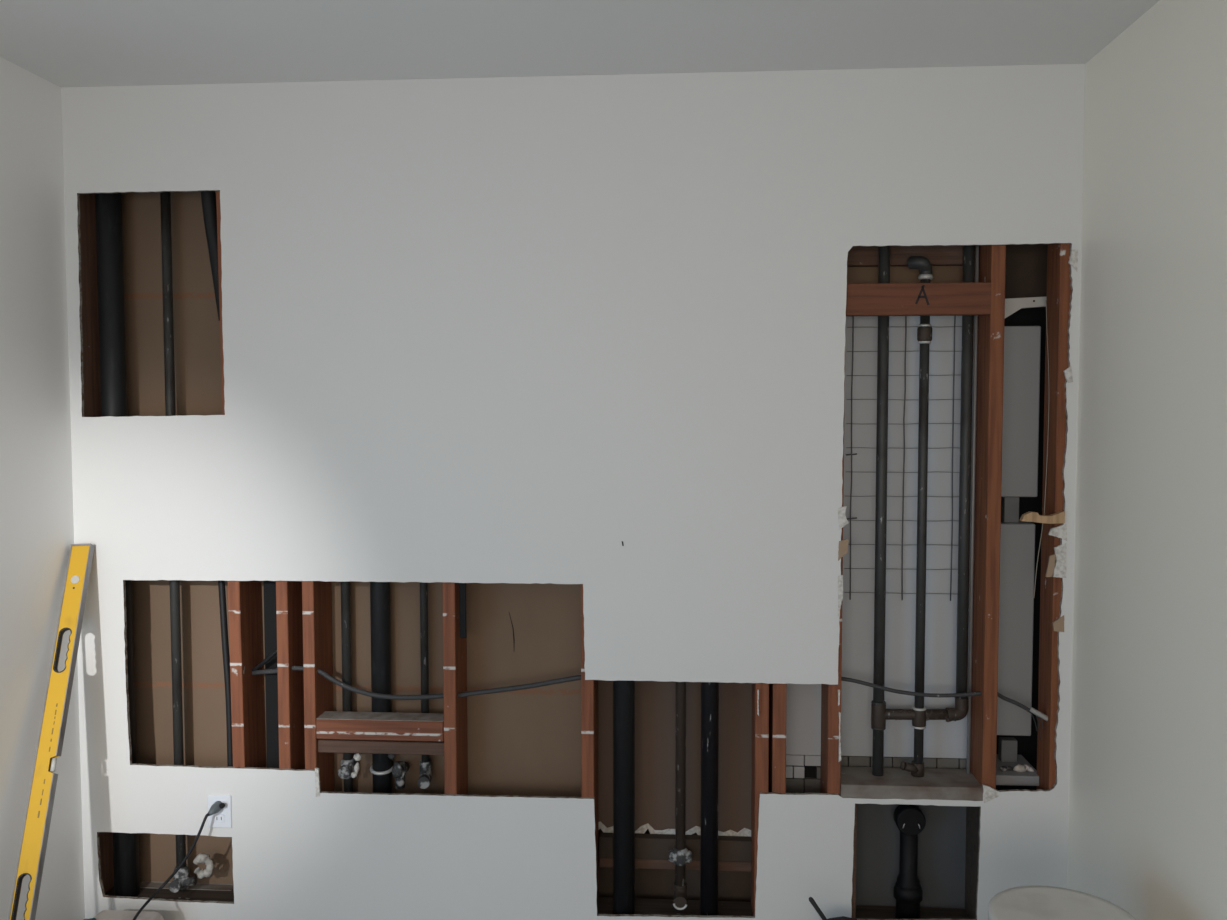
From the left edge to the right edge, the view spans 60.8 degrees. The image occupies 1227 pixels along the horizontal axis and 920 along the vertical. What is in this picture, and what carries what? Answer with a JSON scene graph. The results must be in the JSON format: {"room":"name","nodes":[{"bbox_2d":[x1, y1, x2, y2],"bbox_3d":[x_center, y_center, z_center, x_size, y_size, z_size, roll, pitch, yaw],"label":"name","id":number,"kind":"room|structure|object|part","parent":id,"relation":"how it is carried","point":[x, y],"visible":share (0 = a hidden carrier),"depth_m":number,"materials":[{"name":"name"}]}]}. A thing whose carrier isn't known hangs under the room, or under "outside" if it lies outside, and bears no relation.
{"room":"room under renovation","nodes":[
{"label":"room under renovation","id":0,"kind":"room"},
{"bbox_2d":[0,57,84,919],"bbox_3d":[-1.868,0.298,0.636,0.050,2.565,5.213,0,3,4],"label":"wall","id":1,"kind":"structure","parent":0,"point":[37,523],"depth_m":3.02,"materials":[{"name":"white paint"}]},
{"bbox_2d":[136,888,233,901],"bbox_3d":[-1.372,1.416,3.373,0.341,0.038,0.089,0,3,4],"label":"plate","id":2,"kind":"object","parent":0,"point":[204,895],"depth_m":3.37,"materials":[{"name":"brown wood"}]},
{"bbox_2d":[79,194,113,892],"bbox_3d":[-1.655,0.136,3.311,0.038,2.524,0.163,0,3,4],"label":"stud","id":3,"kind":"object","parent":2,"relation":"on","point":[90,323],"visible":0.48,"depth_m":3.28,"materials":[{"name":"brown wood"}]},
{"bbox_2d":[95,193,139,896],"bbox_3d":[-1.564,0.137,3.295,0.074,2.524,0.074,0,3,4],"label":"vent pipe","id":4,"kind":"object","parent":2,"relation":"on","point":[108,206],"visible":0.38,"depth_m":3.24,"materials":[{"name":"black plastic"}]},
{"bbox_2d":[160,192,213,892],"bbox_3d":[-1.339,0.129,3.277,0.151,2.507,0.080,0,3,4],"label":"pipe","id":5,"kind":"object","parent":2,"relation":"on","point":[182,880],"visible":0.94,"depth_m":3.30,"materials":[{"name":"metal"}]},
{"bbox_2d":[140,881,233,890],"bbox_3d":[-1.397,1.397,3.422,0.323,0.009,0.047,0,3,4],"label":"ledge","id":6,"kind":"object","parent":2,"relation":"on","point":[144,884],"visible":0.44,"depth_m":3.42,"materials":[{"name":"brown wood"}]},
{"bbox_2d":[216,191,265,767],"bbox_3d":[-1.162,0.137,3.276,0.059,2.524,0.163,0,3,4],"label":"stud","id":7,"kind":"object","parent":2,"relation":"on","point":[244,597],"visible":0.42,"depth_m":3.24,"materials":[{"name":"brown wood"}]},
{"bbox_2d":[201,191,219,320],"bbox_3d":[-1.217,-0.665,3.197,0.112,0.479,0.049,1,3,25],"label":"cable","id":8,"kind":"object","parent":7,"relation":"attached to","point":[208,198],"visible":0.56,"depth_m":3.18,"materials":[{"name":"black plastic"}]},
{"bbox_2d":[218,580,232,766],"bbox_3d":[-1.220,0.693,3.296,0.025,0.755,0.077,-3,4,-41],"label":"cable","id":9,"kind":"object","parent":7,"relation":"attached to","point":[221,584],"visible":0.56,"depth_m":3.28,"materials":[{"name":"black plastic"}]},
{"bbox_2d":[263,580,278,767],"bbox_3d":[-1.081,0.135,3.318,0.046,2.524,0.065,0,3,4],"label":"strip","id":10,"kind":"object","parent":2,"relation":"on","point":[270,623],"visible":0.02,"depth_m":3.32,"materials":[{"name":"black paper"}]},
{"bbox_2d":[276,581,304,768],"bbox_3d":[-1.010,0.138,3.265,0.036,2.524,0.163,0,3,4],"label":"stud","id":11,"kind":"object","parent":2,"relation":"on","point":[289,619],"visible":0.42,"depth_m":3.23,"materials":[{"name":"brown wood"}]},
{"bbox_2d":[302,581,333,791],"bbox_3d":[-0.928,0.138,3.260,0.036,2.524,0.163,0,3,4],"label":"stud","id":12,"kind":"object","parent":2,"relation":"on","point":[316,595],"visible":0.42,"depth_m":3.22,"materials":[{"name":"brown wood"}]},
{"bbox_2d":[316,711,443,741],"bbox_3d":[-0.714,0.826,3.245,0.398,0.063,0.084,0,3,4],"label":"block","id":13,"kind":"object","parent":12,"relation":"attached to","point":[389,726],"visible":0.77,"depth_m":3.21,"materials":[{"name":"brown wood"}]},
{"bbox_2d":[318,739,443,754],"bbox_3d":[-0.713,0.884,3.260,0.398,0.039,0.080,0,3,4],"label":"block","id":14,"kind":"object","parent":12,"relation":"attached to","point":[324,745],"visible":0.58,"depth_m":3.22,"materials":[{"name":"brown wood"}]},
{"bbox_2d":[252,649,580,699],"bbox_3d":[-0.620,0.659,3.243,1.063,0.163,0.069,0,3,4],"label":"cable","id":15,"kind":"object","parent":12,"relation":"attached to","point":[255,671],"visible":0.9,"depth_m":3.23,"materials":[{"name":"black plastic"}]},
{"bbox_3d":[-1.088,0.626,3.268,0.140,0.099,0.031,1,3,27],"label":"loop arm","id":16,"kind":"part","parent":15,"relation":"part of","materials":[{"name":"black"}]},
{"bbox_2d":[370,582,392,792],"bbox_3d":[-0.737,0.137,3.283,0.079,2.524,0.070,0,3,4],"label":"drain pipe","id":17,"kind":"object","parent":2,"relation":"on","point":[381,767],"visible":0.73,"depth_m":3.29,"materials":[{"name":"black plastic"}]},
{"bbox_2d":[388,754,408,788],"bbox_3d":[-0.680,0.973,3.301,0.058,0.117,0.083,0,3,4],"label":"valve","id":18,"kind":"object","parent":17,"relation":"attached to","point":[399,769],"visible":0.92,"depth_m":3.27,"materials":[{"name":"metal"}]},
{"bbox_2d":[84,905,964,919],"bbox_3d":[-0.335,1.598,0.777,3.096,0.050,5.670,0,3,4],"label":"floor","id":19,"kind":"structure","parent":0,"point":[861,905],"depth_m":3.35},
{"bbox_2d":[8,543,94,919],"bbox_3d":[-1.599,0.861,2.954,0.063,1.188,0.584,0,3,-5],"label":"spirit level","id":20,"kind":"object","parent":19,"relation":"on","point":[31,858],"visible":1,"depth_m":2.98,"materials":[{"name":"yellow metal"}]},
{"bbox_3d":[-1.559,1.171,2.827,0.005,0.573,0.289,0,3,-5],"label":"rail","id":21,"kind":"part","parent":20,"relation":"part of","materials":[{"name":"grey metal"}]},
{"bbox_2d":[37,703,57,817],"bbox_3d":[-1.595,0.844,2.950,0.004,0.282,0.134,0,3,-5],"label":"print","id":22,"kind":"object","parent":20,"relation":"attached to","point":[48,752],"depth_m":2.95,"materials":[{"name":"brown"}]},
{"bbox_3d":[-1.583,0.550,3.080,0.005,0.574,0.289,0,3,-5],"label":"rail","id":23,"kind":"part","parent":20,"relation":"part of","materials":[{"name":"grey metal"}]},
{"bbox_2d":[87,910,163,919],"bbox_3d":[-1.449,1.393,3.063,0.210,0.117,0.130,0,3,4],"label":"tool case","id":24,"kind":"object","parent":19,"relation":"on","point":[105,914],"visible":1,"depth_m":3.10,"materials":[{"name":"beige plastic"}]},
{"bbox_2d":[827,916,856,919],"bbox_3d":[0.636,1.380,2.882,0.112,0.156,0.196,0,3,4],"label":"tool bag","id":25,"kind":"object","parent":19,"relation":"on","point":[841,917],"visible":1,"depth_m":2.97,"materials":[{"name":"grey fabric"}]},
{"bbox_2d":[809,897,826,919],"bbox_3d":[0.584,1.254,2.873,0.098,0.112,0.025,0,3,4],"label":"hammer","id":26,"kind":"object","parent":25,"relation":"in","point":[812,901],"visible":1,"depth_m":2.87,"materials":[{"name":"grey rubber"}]},
{"bbox_2d":[988,886,1135,919],"bbox_3d":[0.953,1.231,2.227,0.310,0.525,0.306,0,3,4],"label":"bucket","id":27,"kind":"object","parent":19,"relation":"on","point":[1022,902],"visible":1,"depth_m":2.27,"materials":[{"name":"white plastic"}]},
{"bbox_2d":[122,191,974,907],"bbox_3d":[-0.295,0.154,3.314,2.811,2.563,0.035,0,3,4],"label":"wall","id":28,"kind":"structure","parent":0,"point":[525,742],"depth_m":3.32,"materials":[{"name":"brown"}]},
{"bbox_2d":[856,905,895,918],"bbox_3d":[0.813,1.420,3.243,0.133,0.038,0.085,0,3,4],"label":"plate","id":29,"kind":"object","parent":28,"relation":"on","point":[862,912],"depth_m":3.24,"materials":[{"name":"brown wood"}]},
{"bbox_2d":[820,364,844,794],"bbox_3d":[0.660,0.142,3.148,0.038,2.524,0.163,0,3,4],"label":"stud","id":30,"kind":"object","parent":29,"relation":"on","point":[830,766],"visible":0.29,"depth_m":3.11,"materials":[{"name":"brown wood"}]},
{"bbox_2d":[847,246,962,266],"bbox_3d":[0.875,-0.656,3.156,0.409,0.140,0.037,0,3,4],"label":"back timber","id":31,"kind":"object","parent":30,"relation":"attached to","point":[858,256],"visible":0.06,"depth_m":3.14,"materials":[{"name":"brown wood"}]},
{"bbox_2d":[840,767,982,800],"bbox_3d":[0.890,0.979,3.165,0.424,0.043,0.164,0,3,4],"label":"plate","id":32,"kind":"object","parent":30,"relation":"attached to","point":[855,782],"visible":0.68,"depth_m":3.10,"materials":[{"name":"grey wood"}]},
{"bbox_2d":[871,245,974,776],"bbox_3d":[0.927,-0.080,3.119,0.294,2.076,0.061,0,3,-1],"label":"pipes","id":33,"kind":"object","parent":32,"relation":"on","point":[918,714],"visible":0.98,"depth_m":3.13,"materials":[{"name":"metal"}]},
{"bbox_2d":[966,245,978,773],"bbox_3d":[1.081,-0.082,3.137,0.011,2.076,0.011,0,3,4],"label":"conduit","id":34,"kind":"object","parent":32,"relation":"on","point":[976,246],"visible":0.6,"depth_m":3.15,"materials":[{"name":"grey metal"}]},
{"bbox_2d":[846,282,990,315],"bbox_3d":[0.879,-0.466,3.038,0.434,0.092,0.038,0,3,4],"label":"block","id":35,"kind":"object","parent":30,"relation":"attached to","point":[972,298],"visible":0.83,"depth_m":3.02,"materials":[{"name":"red wood"}]},
{"bbox_2d":[851,804,856,918],"bbox_3d":[0.711,1.204,3.163,0.032,0.402,0.087,0,3,4],"label":"stud","id":36,"kind":"object","parent":29,"relation":"on","point":[853,900],"visible":0.34,"depth_m":3.12,"materials":[{"name":"brown wood"}]},
{"bbox_2d":[893,804,925,918],"bbox_3d":[0.901,1.225,3.195,0.088,0.357,0.086,0,3,4],"label":"drain pipe","id":37,"kind":"object","parent":29,"relation":"on","point":[910,820],"visible":0.99,"depth_m":3.17,"materials":[{"name":"black plastic"}]},
{"bbox_2d":[845,316,961,600],"bbox_3d":[0.894,-0.027,3.187,0.369,0.918,0.026,0,3,4],"label":"wire mesh","id":38,"kind":"object","parent":28,"relation":"attached to","point":[954,326],"visible":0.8,"depth_m":3.19,"materials":[{"name":"grey metal"}]},
{"bbox_2d":[920,907,969,918],"bbox_3d":[1.018,1.421,3.235,0.152,0.038,0.072,0,3,4],"label":"plate","id":39,"kind":"object","parent":28,"relation":"on","point":[925,913],"depth_m":3.24,"materials":[{"name":"brown wood"}]},
{"bbox_2d":[965,806,979,918],"bbox_3d":[1.099,1.203,3.175,0.020,0.401,0.157,0,3,4],"label":"stud","id":40,"kind":"object","parent":39,"relation":"on","point":[972,813],"visible":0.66,"depth_m":3.19,"materials":[{"name":"brown wood"}]},
{"bbox_2d":[970,245,1005,788],"bbox_3d":[1.110,0.143,3.116,0.040,2.524,0.163,0,3,4],"label":"stud","id":41,"kind":"object","parent":39,"relation":"on","point":[992,258],"visible":0.53,"depth_m":3.06,"materials":[{"name":"orange wood"}]},
{"bbox_2d":[842,677,1047,739],"bbox_3d":[0.977,0.738,3.108,0.616,0.184,0.024,0,3,4],"label":"cable","id":42,"kind":"object","parent":41,"relation":"attached to","point":[1031,710],"visible":0.95,"depth_m":3.10,"materials":[{"name":"grey plastic"}]},
{"bbox_2d":[997,521,1034,735],"bbox_3d":[1.217,0.525,3.275,0.165,0.661,0.080,0,3,4],"label":"duct","id":43,"kind":"object","parent":41,"relation":"attached to","point":[1017,540],"visible":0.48,"depth_m":3.23,"materials":[{"name":"grey metal"}]},
{"bbox_2d":[1001,497,1018,522],"bbox_3d":[1.235,0.153,3.262,0.046,0.081,0.045,0,3,4],"label":"duct collar","id":44,"kind":"object","parent":43,"relation":"on","point":[1009,505],"visible":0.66,"depth_m":3.24,"materials":[{"name":"silver metal"}]},
{"bbox_2d":[1001,297,1046,496],"bbox_3d":[1.224,-0.192,3.227,0.183,0.609,0.098,0,3,4],"label":"duct","id":45,"kind":"object","parent":44,"relation":"on","point":[1022,344],"depth_m":3.20,"materials":[{"name":"grey metal"}]},
{"bbox_3d":[1.242,-0.461,3.179,0.142,0.067,0.033,0,3,4],"label":"metal bracket","id":46,"kind":"part","parent":45,"relation":"part of","materials":[{"name":"white metal"}]},
{"bbox_2d":[996,754,1038,785],"bbox_3d":[1.216,0.963,3.259,0.170,0.031,0.200,0,3,4],"label":"ledge","id":47,"kind":"object","parent":41,"relation":"attached to","point":[1009,777],"visible":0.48,"depth_m":3.16,"materials":[{"name":"grey"}]},
{"bbox_2d":[999,766,1006,771],"bbox_3d":[1.191,0.946,3.198,0.023,0.021,0.023,1,3,24],"label":"chunk","id":48,"kind":"object","parent":47,"relation":"on","point":[1002,768],"visible":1,"depth_m":3.19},
{"bbox_2d":[998,737,1016,761],"bbox_3d":[1.242,0.918,3.297,0.049,0.080,0.035,0,3,4],"label":"duct collar","id":49,"kind":"object","parent":47,"relation":"on","point":[1007,746],"visible":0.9,"depth_m":3.28,"materials":[{"name":"silver metal"}]},
{"bbox_2d":[1013,764,1025,771],"bbox_3d":[1.240,0.942,3.198,0.040,0.027,0.024,0,3,4],"label":"chunk","id":50,"kind":"object","parent":47,"relation":"on","point":[1019,768],"visible":1,"depth_m":3.19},
{"bbox_2d":[1036,244,1070,789],"bbox_3d":[1.302,0.145,3.077,0.046,2.524,0.112,0,3,4],"label":"stud","id":51,"kind":"object","parent":39,"relation":"on","point":[1058,268],"visible":0.42,"depth_m":3.05,"materials":[{"name":"orange wood"}]},
{"bbox_2d":[1034,304,1048,596],"bbox_3d":[1.258,-0.033,3.060,0.024,0.872,0.092,2,4,33],"label":"string","id":52,"kind":"object","parent":51,"relation":"hanging from","point":[1046,304],"visible":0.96,"depth_m":3.06,"materials":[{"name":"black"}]},
{"bbox_2d":[61,64,1084,919],"bbox_3d":[-0.167,0.163,3.118,2.996,2.565,0.015,0,3,4],"label":"wall","id":53,"kind":"structure","parent":0,"point":[587,330],"depth_m":3.10,"materials":[{"name":"white paint"}]},
{"bbox_2d":[208,795,231,827],"bbox_3d":[-1.216,1.086,3.231,0.074,0.103,0.009,0,3,4],"label":"outlet","id":54,"kind":"object","parent":53,"relation":"attached to","point":[223,818],"visible":0.94,"depth_m":3.23,"materials":[{"name":"white plastic"}]},
{"bbox_2d":[133,801,224,919],"bbox_3d":[-1.327,1.218,3.098,0.117,0.322,0.359,2,4,30],"label":"power cord","id":55,"kind":"object","parent":54,"relation":"attached to","point":[217,806],"visible":1,"depth_m":3.16,"materials":[{"name":"grey plastic"}]},
{"bbox_2d":[214,814,224,822],"bbox_3d":[-1.217,1.107,3.230,0.032,0.028,0.004,0,3,4],"label":"receptacle","id":56,"kind":"object","parent":54,"relation":"attached to","point":[218,818],"depth_m":3.23,"materials":[{"name":"white plastic"}]},
{"bbox_2d":[597,897,613,913],"bbox_3d":[-0.024,1.419,3.290,0.055,0.038,0.108,0,3,4],"label":"plate","id":57,"kind":"object","parent":53,"relation":"on","point":[604,904],"depth_m":3.29,"materials":[{"name":"brown wood"}]},
{"bbox_2d":[442,582,467,794],"bbox_3d":[-0.493,0.139,3.229,0.038,2.524,0.163,0,3,4],"label":"stud","id":58,"kind":"object","parent":57,"relation":"on","point":[454,647],"visible":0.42,"depth_m":3.19,"materials":[{"name":"brown wood"}]},
{"bbox_2d":[581,584,598,901],"bbox_3d":[-0.073,0.140,3.200,0.038,2.524,0.163,0,3,4],"label":"stud","id":59,"kind":"object","parent":57,"relation":"on","point":[589,688],"visible":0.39,"depth_m":3.16,"materials":[{"name":"brown wood"}]},
{"bbox_2d":[613,680,634,913],"bbox_3d":[0.031,0.142,3.173,0.066,2.524,0.066,0,3,4],"label":"drain pipe","id":60,"kind":"object","parent":57,"relation":"on","point":[623,691],"visible":0.32,"depth_m":3.19,"materials":[{"name":"black plastic"}]},
{"bbox_2d":[635,898,699,914],"bbox_3d":[0.168,1.419,3.278,0.203,0.038,0.105,0,3,4],"label":"plate","id":61,"kind":"object","parent":53,"relation":"on","point":[661,906],"depth_m":3.28,"materials":[{"name":"brown wood"}]},
{"bbox_2d":[669,682,691,909],"bbox_3d":[0.204,0.125,3.154,0.072,2.489,0.080,0,3,4],"label":"pipe","id":62,"kind":"object","parent":61,"relation":"on","point":[680,855],"visible":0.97,"depth_m":3.21,"materials":[{"name":"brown metal"}]},
{"bbox_2d":[718,901,752,915],"bbox_3d":[0.379,1.420,3.269,0.105,0.038,0.094,0,3,4],"label":"plate","id":63,"kind":"object","parent":53,"relation":"on","point":[725,908],"depth_m":3.27,"materials":[{"name":"brown wood"}]},
{"bbox_2d":[700,682,718,915],"bbox_3d":[0.293,0.142,3.154,0.054,2.524,0.054,0,3,4],"label":"drain pipe","id":64,"kind":"object","parent":63,"relation":"on","point":[709,690],"visible":0.29,"depth_m":3.18,"materials":[{"name":"black paint"}]},
{"bbox_2d":[751,683,768,915],"bbox_3d":[0.448,0.142,3.163,0.040,2.524,0.163,0,3,4],"label":"stud","id":65,"kind":"object","parent":63,"relation":"on","point":[760,724],"visible":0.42,"depth_m":3.12,"materials":[{"name":"brown wood"}]},
{"bbox_2d":[599,858,751,871],"bbox_3d":[0.196,1.275,3.315,0.479,0.032,0.036,0,3,4],"label":"rail","id":66,"kind":"object","parent":65,"relation":"attached to","point":[604,862],"visible":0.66,"depth_m":3.30,"materials":[{"name":"brown wood"}]},
{"bbox_2d":[599,832,751,861],"bbox_3d":[0.195,1.222,3.304,0.479,0.068,0.038,0,3,4],"label":"plank","id":67,"kind":"object","parent":65,"relation":"attached to","point":[647,846],"visible":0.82,"depth_m":3.29,"materials":[{"name":"brown wood"}]},
{"bbox_2d":[768,683,786,792],"bbox_3d":[0.499,0.142,3.159,0.040,2.524,0.163,0,3,4],"label":"stud","id":68,"kind":"object","parent":63,"relation":"on","point":[777,692],"visible":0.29,"depth_m":3.12,"materials":[{"name":"brown wood"}]},
{"bbox_2d":[1020,511,1064,523],"bbox_3d":[1.234,0.164,3.015,0.121,0.036,0.022,0,3,4],"label":"wood splinter","id":69,"kind":"object","parent":53,"relation":"attached to","point":[1059,517],"visible":1,"depth_m":3.00,"materials":[{"name":"beige wood"}]},
{"bbox_2d":[0,0,1158,86],"bbox_3d":[-0.338,-1.013,0.637,3.096,0.050,5.670,0,3,4],"label":"ceiling","id":70,"kind":"structure","parent":0,"point":[64,43],"depth_m":2.71,"materials":[{"name":"white paint"}]},
{"bbox_2d":[338,581,361,791],"bbox_3d":[-0.831,-0.030,3.265,0.083,2.188,0.085,0,3,4],"label":"pipe","id":71,"kind":"object","parent":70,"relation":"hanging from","point":[348,770],"visible":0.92,"depth_m":3.31,"materials":[{"name":"metal"}]},
{"bbox_2d":[417,582,431,788],"bbox_3d":[-0.595,-0.049,3.247,0.039,2.149,0.082,0,3,-3],"label":"pipe","id":72,"kind":"object","parent":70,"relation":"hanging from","point":[425,776],"visible":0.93,"depth_m":3.29,"materials":[{"name":"metal"}]},
{"bbox_2d":[459,583,466,637],"bbox_3d":[-0.458,-0.288,3.139,0.020,1.661,0.009,0,3,4],"label":"strap","id":73,"kind":"object","parent":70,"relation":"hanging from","point":[462,586],"visible":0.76,"depth_m":3.17,"materials":[{"name":"black metal"}]},
{"bbox_2d":[599,828,750,901],"bbox_3d":[0.201,1.288,3.390,0.523,0.289,0.015,0,3,4],"label":"wall","id":74,"kind":"structure","parent":0,"point":[649,883],"depth_m":3.39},
{"bbox_2d":[996,307,1045,789],"bbox_3d":[-0.138,0.143,3.521,3.096,2.563,0.020,0,3,4],"label":"wall","id":75,"kind":"structure","parent":0,"point":[1026,745],"depth_m":3.41,"materials":[{"name":"black paper"}]},
{"bbox_2d":[1005,244,1047,298],"bbox_3d":[1.255,-0.813,3.256,0.283,0.629,0.010,0,3,4],"label":"wall","id":76,"kind":"structure","parent":0,"point":[1026,265],"depth_m":3.26,"materials":[{"name":"brown wood"}]},
{"bbox_2d":[1067,0,1226,919],"bbox_3d":[1.170,0.306,0.422,0.050,2.565,5.213,0,3,4],"label":"wall","id":77,"kind":"structure","parent":0,"point":[1147,814],"depth_m":2.51,"materials":[{"name":"white paint"}]}
]}

